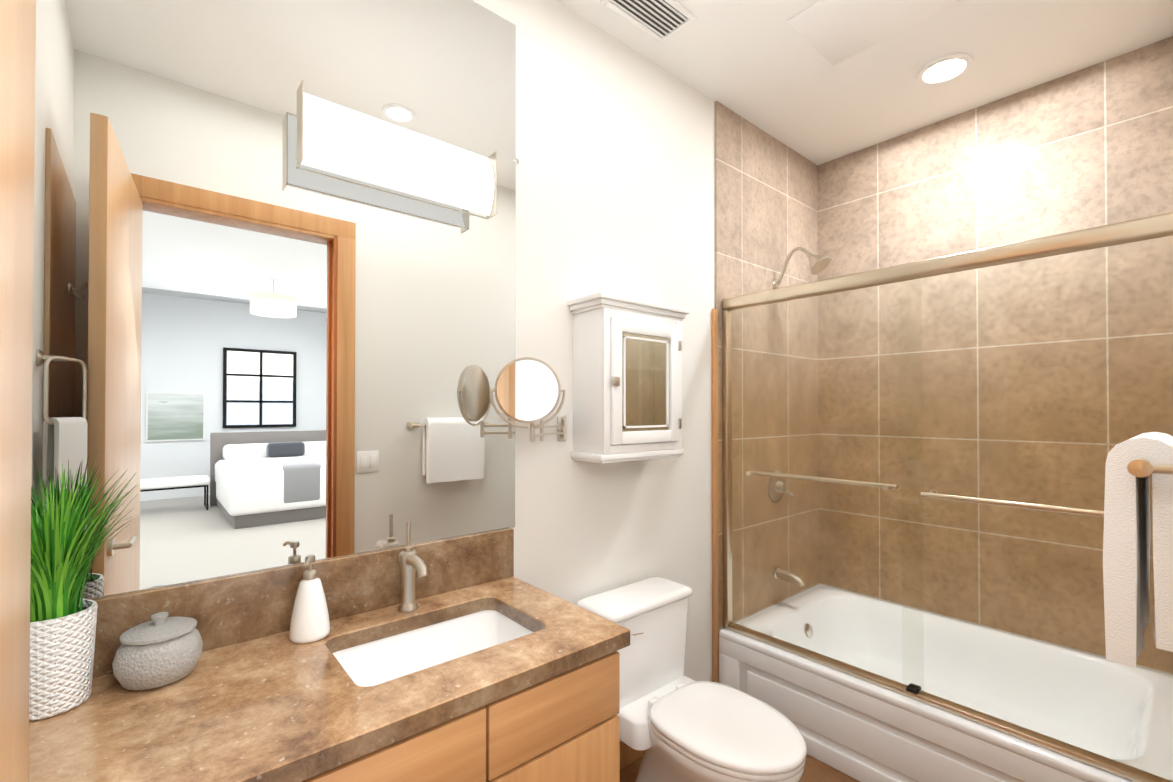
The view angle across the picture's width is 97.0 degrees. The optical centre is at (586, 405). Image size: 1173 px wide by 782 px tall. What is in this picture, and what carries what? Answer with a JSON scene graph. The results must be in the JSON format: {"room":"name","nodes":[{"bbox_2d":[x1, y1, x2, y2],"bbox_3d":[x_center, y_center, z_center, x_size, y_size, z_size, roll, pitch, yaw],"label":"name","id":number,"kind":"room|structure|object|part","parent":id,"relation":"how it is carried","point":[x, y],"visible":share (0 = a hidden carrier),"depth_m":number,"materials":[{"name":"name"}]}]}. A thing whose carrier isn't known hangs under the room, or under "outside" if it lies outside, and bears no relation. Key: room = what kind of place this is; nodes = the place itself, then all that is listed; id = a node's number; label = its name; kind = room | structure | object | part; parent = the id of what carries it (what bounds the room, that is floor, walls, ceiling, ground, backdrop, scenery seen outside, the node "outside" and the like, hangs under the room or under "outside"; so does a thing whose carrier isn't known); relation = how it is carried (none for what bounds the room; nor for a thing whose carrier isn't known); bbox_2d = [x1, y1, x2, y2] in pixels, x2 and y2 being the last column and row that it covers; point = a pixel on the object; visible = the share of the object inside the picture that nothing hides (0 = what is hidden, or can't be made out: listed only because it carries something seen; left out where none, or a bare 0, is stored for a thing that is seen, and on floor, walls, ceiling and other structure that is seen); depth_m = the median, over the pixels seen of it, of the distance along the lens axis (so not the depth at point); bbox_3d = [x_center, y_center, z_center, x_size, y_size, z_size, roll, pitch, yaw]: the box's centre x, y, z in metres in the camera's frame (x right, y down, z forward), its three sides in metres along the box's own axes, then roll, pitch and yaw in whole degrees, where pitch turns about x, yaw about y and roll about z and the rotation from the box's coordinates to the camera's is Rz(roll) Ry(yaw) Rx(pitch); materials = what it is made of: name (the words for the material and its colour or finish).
{"room":"bathroom","nodes":[
{"label":"bathroom","id":0,"kind":"room"},
{"bbox_2d":[110,0,714,741],"bbox_3d":[0.085,-0.014,2.160,3.680,2.950,0.140,0,-1,-40],"label":"wall","id":1,"kind":"structure","parent":0,"point":[616,166],"depth_m":2.07,"materials":[{"name":"white paint"}]},
{"bbox_2d":[31,0,518,599],"bbox_3d":[-0.698,-0.455,1.401,1.212,1.738,0.008,0,-1,-40],"label":"vanity mirror","id":2,"kind":"object","parent":1,"relation":"attached to","point":[255,348],"visible":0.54,"depth_m":1.29,"materials":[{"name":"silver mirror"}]},
{"bbox_2d":[296,80,496,218],"bbox_3d":[-0.520,-0.688,1.474,0.539,0.194,0.116,0,-1,-40],"label":"sconce","id":3,"kind":"object","parent":2,"relation":"attached to","point":[334,138],"visible":1,"depth_m":1.41,"materials":[{"name":"white glass"}]},
{"bbox_2d":[93,528,513,677],"bbox_3d":[-0.703,0.494,1.377,1.184,0.160,0.021,0,-1,-40],"label":"backsplash","id":4,"kind":"structure","parent":1,"relation":"attached to","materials":[{"name":"stone"}]},
{"bbox_2d":[489,357,566,441],"bbox_3d":[-0.148,-0.009,1.713,0.384,0.277,0.240,0,-1,-40],"label":"magnifying mirror","id":5,"kind":"object","parent":1,"relation":"attached to","point":[527,390],"visible":1,"depth_m":1.60,"materials":[{"name":"silver metal"}]},
{"bbox_3d":[-0.180,-0.046,1.599,0.159,0.188,0.100,0,-1,-40],"label":"glass","id":6,"kind":"part","parent":5,"relation":"part of","materials":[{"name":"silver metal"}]},
{"bbox_3d":[-0.170,0.084,1.634,0.016,0.060,0.016,0,-1,-40],"label":"post","id":7,"kind":"part","parent":5,"relation":"part of","materials":[{"name":"silver metal"}]},
{"bbox_3d":[-0.114,0.073,1.815,0.165,0.010,0.092,0,-1,-40],"label":"arm","id":8,"kind":"part","parent":5,"relation":"part of"},
{"bbox_3d":[-0.114,0.099,1.815,0.165,0.010,0.092,0,-1,-40],"label":"arm","id":9,"kind":"part","parent":5,"relation":"part of"},
{"bbox_3d":[-0.090,0.087,1.910,0.040,0.090,0.012,0,-1,-40],"label":"plate","id":10,"kind":"part","parent":5,"relation":"part of","materials":[{"name":"silver metal"}]},
{"bbox_2d":[567,292,689,463],"bbox_3d":[0.175,-0.092,2.012,0.483,0.597,0.199,0,-1,-40],"label":"medicine cabinet","id":11,"kind":"object","parent":1,"relation":"attached to","point":[627,378],"visible":1,"depth_m":1.91,"materials":[{"name":"white paint"}]},
{"bbox_3d":[0.106,-0.084,1.851,0.045,0.449,0.020,0,-1,-40],"label":"door","id":12,"kind":"part","parent":11,"relation":"part of","materials":[{"name":"white paint"}]},
{"bbox_3d":[0.166,-0.346,2.025,0.439,0.012,0.171,0,-1,-40],"label":"crown","id":13,"kind":"part","parent":11,"relation":"part of","materials":[{"name":"white paint"}]},
{"bbox_3d":[0.169,-0.361,2.021,0.459,0.018,0.181,0,-1,-40],"label":"crown","id":14,"kind":"part","parent":11,"relation":"part of","materials":[{"name":"white paint"}]},
{"bbox_3d":[0.173,-0.380,2.017,0.483,0.020,0.193,0,-1,-40],"label":"crown","id":15,"kind":"part","parent":11,"relation":"part of","materials":[{"name":"white paint"}]},
{"bbox_3d":[0.224,-0.083,1.954,0.271,0.363,0.005,0,-1,-40],"label":"glass","id":16,"kind":"part","parent":11,"relation":"part of","materials":[{"name":"brown mirror"}]},
{"bbox_3d":[0.225,-0.285,1.954,0.267,0.045,0.020,0,-1,-40],"label":"door","id":17,"kind":"part","parent":11,"relation":"part of","materials":[{"name":"white paint"}]},
{"bbox_3d":[0.225,0.119,1.951,0.267,0.045,0.020,0,-1,-40],"label":"door","id":18,"kind":"part","parent":11,"relation":"part of","materials":[{"name":"white paint"}]},
{"bbox_3d":[0.344,-0.082,2.053,0.045,0.449,0.020,0,-1,-40],"label":"door","id":19,"kind":"part","parent":11,"relation":"part of","materials":[{"name":"white paint"}]},
{"bbox_2d":[620,741,643,769],"bbox_3d":[0.185,1.411,2.130,1.130,0.100,0.016,0,-1,-40],"label":"baseboard","id":20,"kind":"structure","parent":1,"relation":"attached to","point":[629,755],"depth_m":2.10,"materials":[{"name":"brown wood"}]},
{"bbox_2d":[711,309,718,682],"bbox_3d":[0.620,0.499,2.506,0.029,1.930,0.018,0,-1,-40],"label":"trim","id":21,"kind":"structure","parent":1,"relation":"attached to","point":[714,376],"depth_m":2.50,"materials":[{"name":"brown wood"}]},
{"bbox_2d":[723,310,731,627],"bbox_3d":[0.692,0.309,2.545,0.042,1.549,0.026,0,-1,-40],"label":"door jamb","id":22,"kind":"object","parent":1,"relation":"attached to","point":[727,468],"visible":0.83,"depth_m":2.53,"materials":[{"name":"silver metal"}]},
{"bbox_2d":[714,101,818,647],"bbox_3d":[1.026,-0.007,2.859,1.038,2.950,0.012,0,-1,-40],"label":"wall tile","id":23,"kind":"structure","parent":1,"relation":"attached to","point":[766,203],"depth_m":2.80,"materials":[{"name":"beige tile"}]},
{"bbox_2d":[768,246,830,587],"bbox_3d":[1.142,0.061,2.757,0.174,1.817,0.303,0,-1,-40],"label":"shower fixtures","id":24,"kind":"object","parent":23,"relation":"attached to","point":[818,264],"visible":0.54,"depth_m":2.81,"materials":[{"name":"silver metal"}]},
{"bbox_3d":[1.100,0.934,2.795,0.048,0.072,0.159,0,-1,-40],"label":"spout","id":25,"kind":"part","parent":24,"relation":"part of","materials":[{"name":"silver metal"}]},
{"bbox_3d":[1.107,-0.752,2.802,0.018,0.190,0.200,0,-1,-40],"label":"arm","id":26,"kind":"part","parent":24,"relation":"part of"},
{"bbox_2d":[731,278,923,691],"bbox_3d":[0.977,0.293,2.229,0.008,1.530,0.816,0,-1,-40],"label":"door glass","id":27,"kind":"object","parent":1,"relation":"hanging from","point":[831,473],"visible":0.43,"depth_m":2.15,"materials":[{"name":"clear glass"}]},
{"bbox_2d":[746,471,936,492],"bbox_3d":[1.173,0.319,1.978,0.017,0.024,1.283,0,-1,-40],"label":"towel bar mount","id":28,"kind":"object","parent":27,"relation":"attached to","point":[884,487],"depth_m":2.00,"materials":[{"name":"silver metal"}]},
{"bbox_2d":[723,212,1172,310],"bbox_3d":[1.166,-0.499,1.993,0.058,0.058,1.493,0,-1,-40],"label":"header","id":29,"kind":"object","parent":1,"relation":"attached to","point":[1146,228],"visible":0.92,"depth_m":1.76,"materials":[{"name":"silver metal"}]},
{"bbox_2d":[902,259,1032,448],"bbox_3d":[1.308,-0.159,1.803,0.008,0.625,0.376,0,-1,-40],"label":"door glass","id":30,"kind":"object","parent":1,"relation":"hanging from","point":[1020,259],"depth_m":1.81,"materials":[{"name":"clear glass"}]},
{"bbox_2d":[902,505,1040,726],"bbox_3d":[1.311,0.693,1.792,0.008,0.718,0.395,0,-1,-40],"label":"door glass","id":31,"kind":"object","parent":1,"relation":"hanging from","point":[997,505],"depth_m":1.76,"materials":[{"name":"clear glass"}]},
{"bbox_2d":[1012,341,1074,478],"bbox_3d":[1.443,0.011,1.642,0.008,0.435,0.149,0,-1,-40],"label":"door glass","id":32,"kind":"object","parent":1,"relation":"hanging from","point":[1021,341],"depth_m":1.63,"materials":[{"name":"clear glass"}]},
{"bbox_2d":[1023,638,1086,731],"bbox_3d":[1.457,0.882,1.618,0.008,0.298,0.148,0,-1,-40],"label":"door glass","id":33,"kind":"object","parent":1,"relation":"hanging from","point":[1045,638],"depth_m":1.61,"materials":[{"name":"clear glass"}]},
{"bbox_2d":[1051,248,1094,322],"bbox_3d":[1.490,-0.364,1.590,0.008,0.216,0.097,0,-1,-40],"label":"door glass","id":34,"kind":"object","parent":1,"relation":"hanging from","point":[1087,248],"depth_m":1.59,"materials":[{"name":"clear glass"}]},
{"bbox_2d":[1070,660,1172,781],"bbox_3d":[1.548,0.897,1.510,0.008,0.298,0.206,0,-1,-40],"label":"door glass","id":35,"kind":"object","parent":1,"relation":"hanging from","point":[1106,660],"depth_m":1.50,"materials":[{"name":"clear glass"}]},
{"bbox_2d":[1107,327,1172,435],"bbox_3d":[1.579,-0.065,1.483,0.008,0.304,0.128,0,-1,-40],"label":"door glass","id":36,"kind":"object","parent":1,"relation":"hanging from","point":[1156,327],"depth_m":1.48,"materials":[{"name":"clear glass"}]},
{"bbox_2d":[620,754,859,781],"bbox_3d":[0.623,1.505,1.513,3.680,0.100,1.800,0,-1,-40],"label":"floor","id":37,"kind":"structure","parent":0,"point":[815,770],"depth_m":2.06,"materials":[{"name":"tile"}]},
{"bbox_2d":[28,521,629,781],"bbox_3d":[-0.515,0.889,1.152,1.184,1.125,0.601,0,-1,-40],"label":"bathroom vanity","id":38,"kind":"object","parent":37,"relation":"on","point":[468,658],"visible":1,"depth_m":1.13,"materials":[{"name":"brown stone"}]},
{"bbox_2d":[29,464,146,720],"bbox_3d":[-0.965,0.340,0.970,0.240,0.458,0.282,0,-1,-40],"label":"plant","id":39,"kind":"object","parent":38,"relation":"on","point":[63,618],"visible":0.81,"depth_m":0.96,"materials":[{"name":"green plant"}]},
{"bbox_3d":[-1.011,0.479,0.982,0.124,0.180,0.124,0,-1,-40],"label":"pot","id":40,"kind":"part","parent":39,"relation":"part of","materials":[{"name":"white"}]},
{"bbox_2d":[112,612,202,689],"bbox_3d":[-0.889,0.502,1.081,0.146,0.137,0.146,0,-1,-40],"label":"jar","id":41,"kind":"object","parent":38,"relation":"on","point":[160,649],"visible":1,"depth_m":1.04,"materials":[{"name":"grey ceramic"}]},
{"bbox_3d":[-0.889,0.454,1.082,0.124,0.042,0.124,0,-1,-40],"label":"lid","id":42,"kind":"part","parent":41,"relation":"part of","materials":[{"name":"grey ceramic"}]},
{"bbox_2d":[289,555,329,643],"bbox_3d":[-0.684,0.472,1.286,0.090,0.200,0.090,0,-1,-40],"label":"soap dispenser","id":43,"kind":"object","parent":38,"relation":"on","point":[310,623],"visible":1,"depth_m":1.26,"materials":[{"name":"white ceramic"}]},
{"bbox_2d":[398,521,427,611],"bbox_3d":[-0.475,0.452,1.433,0.054,0.244,0.141,0,-1,-40],"label":"faucet","id":44,"kind":"object","parent":38,"relation":"on","point":[409,560],"depth_m":1.45,"materials":[{"name":"silver metal"}]},
{"bbox_2d":[332,610,533,686],"bbox_3d":[-0.370,0.690,1.308,0.478,0.151,0.308,0,-1,-40],"label":"sink","id":45,"kind":"object","parent":38,"relation":"in","point":[374,660],"depth_m":1.43,"materials":[{"name":"white ceramic"}]},
{"bbox_3d":[-0.064,1.061,1.195,0.374,0.552,0.020,0,-1,-40],"label":"door","id":46,"kind":"part","parent":38,"relation":"part of","materials":[{"name":"brown wood"}]},
{"bbox_2d":[576,577,806,781],"bbox_3d":[0.348,1.089,1.773,0.512,0.738,0.774,0,-1,-40],"label":"toilet","id":47,"kind":"object","parent":37,"relation":"on","point":[676,725],"visible":0.83,"depth_m":1.76,"materials":[{"name":"white ceramic"}]},
{"bbox_3d":[0.192,0.740,1.997,0.464,0.038,0.212,0,-1,-40],"label":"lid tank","id":48,"kind":"part","parent":47,"relation":"part of","materials":[{"name":"white ceramic"}]},
{"bbox_3d":[0.166,0.807,1.826,0.081,0.021,0.021,0,-1,-40],"label":"lever arm","id":49,"kind":"part","parent":47,"relation":"part of"},
{"bbox_3d":[0.192,0.922,1.995,0.436,0.325,0.188,0,-1,-40],"label":"tank","id":50,"kind":"part","parent":47,"relation":"part of","materials":[{"name":"white ceramic"}]},
{"bbox_3d":[0.410,1.261,1.735,0.390,0.393,0.630,0,-1,-40],"label":"bowl","id":51,"kind":"part","parent":47,"relation":"part of","materials":[{"name":"white ceramic"}]},
{"bbox_3d":[0.459,1.030,1.679,0.396,0.028,0.486,0,-1,-40],"label":"lid","id":52,"kind":"part","parent":47,"relation":"part of","materials":[{"name":"white plastic"}]},
{"bbox_3d":[0.459,1.053,1.679,0.392,0.018,0.482,0,-1,-40],"label":"seat","id":53,"kind":"part","parent":47,"relation":"part of","materials":[{"name":"white plastic"}]},
{"bbox_2d":[719,584,1172,781],"bbox_3d":[1.513,1.272,2.271,1.036,0.380,1.492,0,-1,-40],"label":"bathtub","id":54,"kind":"object","parent":37,"relation":"on","point":[859,729],"visible":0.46,"depth_m":2.19,"materials":[{"name":"white ceramic"}]},
{"bbox_3d":[1.128,1.288,1.945,0.013,0.133,1.192,0,-1,-40],"label":"apron panel","id":55,"kind":"part","parent":54,"relation":"part of","materials":[{"name":"white plastic"}]},
{"bbox_2d":[728,622,1172,781],"bbox_3d":[1.166,1.068,1.979,0.050,0.021,1.441,0,-1,-40],"label":"door track","id":56,"kind":"object","parent":54,"relation":"on","point":[1131,773],"visible":0.98,"depth_m":1.78,"materials":[{"name":"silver metal"}]},
{"bbox_2d":[906,683,920,693],"bbox_3d":[1.213,1.050,1.924,0.046,0.014,0.035,0,-1,-40],"label":"guide","id":57,"kind":"object","parent":56,"relation":"on","point":[912,688],"visible":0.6,"depth_m":1.92,"materials":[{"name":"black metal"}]},
{"bbox_2d":[556,0,1172,164],"bbox_3d":[0.577,-1.534,1.595,3.680,0.080,1.660,0,-1,-40],"label":"ceiling","id":58,"kind":"structure","parent":0,"point":[765,66],"depth_m":2.22,"materials":[{"name":"white paint"}]},
{"bbox_2d":[600,0,696,43],"bbox_3d":[0.237,-1.484,1.948,0.340,0.013,0.180,0,-1,-40],"label":"ceiling vent","id":59,"kind":"object","parent":58,"relation":"in","point":[661,21],"visible":1,"depth_m":1.98,"materials":[{"name":"white metal"}]},
{"bbox_2d":[787,0,958,65],"bbox_3d":[1.076,-1.488,1.965,0.400,0.006,0.460,0,-1,-40],"label":"ceiling panel","id":60,"kind":"object","parent":58,"relation":"attached to","point":[833,32],"visible":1,"depth_m":2.01,"materials":[{"name":"white paint"}]},
{"bbox_2d":[916,53,973,85],"bbox_3d":[1.582,-1.481,2.296,0.210,0.010,0.210,0,-1,-40],"label":"recessed light","id":61,"kind":"object","parent":58,"relation":"in","point":[944,69],"visible":0.98,"depth_m":2.29,"materials":[{"name":"white glass"}]},
{"bbox_3d":[2.162,-0.193,1.747,3.970,3.300,0.140,0,-1,-40],"label":"wall","id":62,"kind":"structure","parent":0,"visible":0},
{"bbox_2d":[1103,432,1172,666],"bbox_3d":[1.056,0.248,0.967,0.512,0.385,0.107,0,-1,-40],"label":"towel","id":63,"kind":"object","parent":62,"relation":"attached to","point":[1132,464],"visible":1,"depth_m":0.88,"materials":[{"name":"white fabric"}]},
{"bbox_3d":[0.896,0.099,0.802,0.016,0.017,0.054,0,-1,-40],"label":"post","id":64,"kind":"part","parent":63,"relation":"part of","materials":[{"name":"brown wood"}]},
{"bbox_3d":[1.972,-0.009,2.673,0.140,2.950,1.520,0,-1,-40],"label":"wall","id":65,"kind":"structure","parent":0,"visible":0},
{"bbox_2d":[817,36,1172,674],"bbox_3d":[1.914,-0.010,2.623,0.012,2.950,1.520,0,-1,-40],"label":"wall tile","id":66,"kind":"structure","parent":65,"relation":"attached to","point":[1088,147],"depth_m":2.51,"materials":[{"name":"beige tile"}]},
{"bbox_3d":[0.796,0.324,2.484,0.046,0.014,0.013,0,-1,-40],"label":"post","id":67,"kind":"object","parent":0,"visible":0},
{"bbox_2d":[751,470,897,488],"bbox_3d":[1.007,0.322,2.270,0.018,0.018,0.640,0,-1,-40],"label":"door towel bar","id":68,"kind":"object","parent":67,"relation":"attached to","point":[852,482],"depth_m":2.23,"materials":[{"name":"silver metal"}]},
{"bbox_3d":[1.226,0.318,1.853,0.046,0.014,0.013,0,-1,-40],"label":"post","id":69,"kind":"object","parent":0,"visible":0},
{"bbox_2d":[921,492,1103,516],"bbox_3d":[1.371,0.316,1.647,0.018,0.018,0.540,0,-1,-40],"label":"door towel bar","id":70,"kind":"object","parent":69,"relation":"attached to","point":[1088,512],"visible":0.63,"depth_m":1.64,"materials":[{"name":"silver metal"}]},
{"bbox_3d":[-0.011,0.245,-0.101,0.020,2.390,0.148,0,-1,-40],"label":"door frame","id":71,"kind":"structure","parent":0,"visible":0},
{"bbox_2d":[0,0,35,781],"bbox_3d":[-0.348,0.258,0.249,0.172,2.348,0.827,0,-1,-40],"label":"door leaf","id":72,"kind":"structure","parent":71,"relation":"attached to","point":[17,78],"depth_m":0.32,"materials":[{"name":"brown wood"}]}
]}

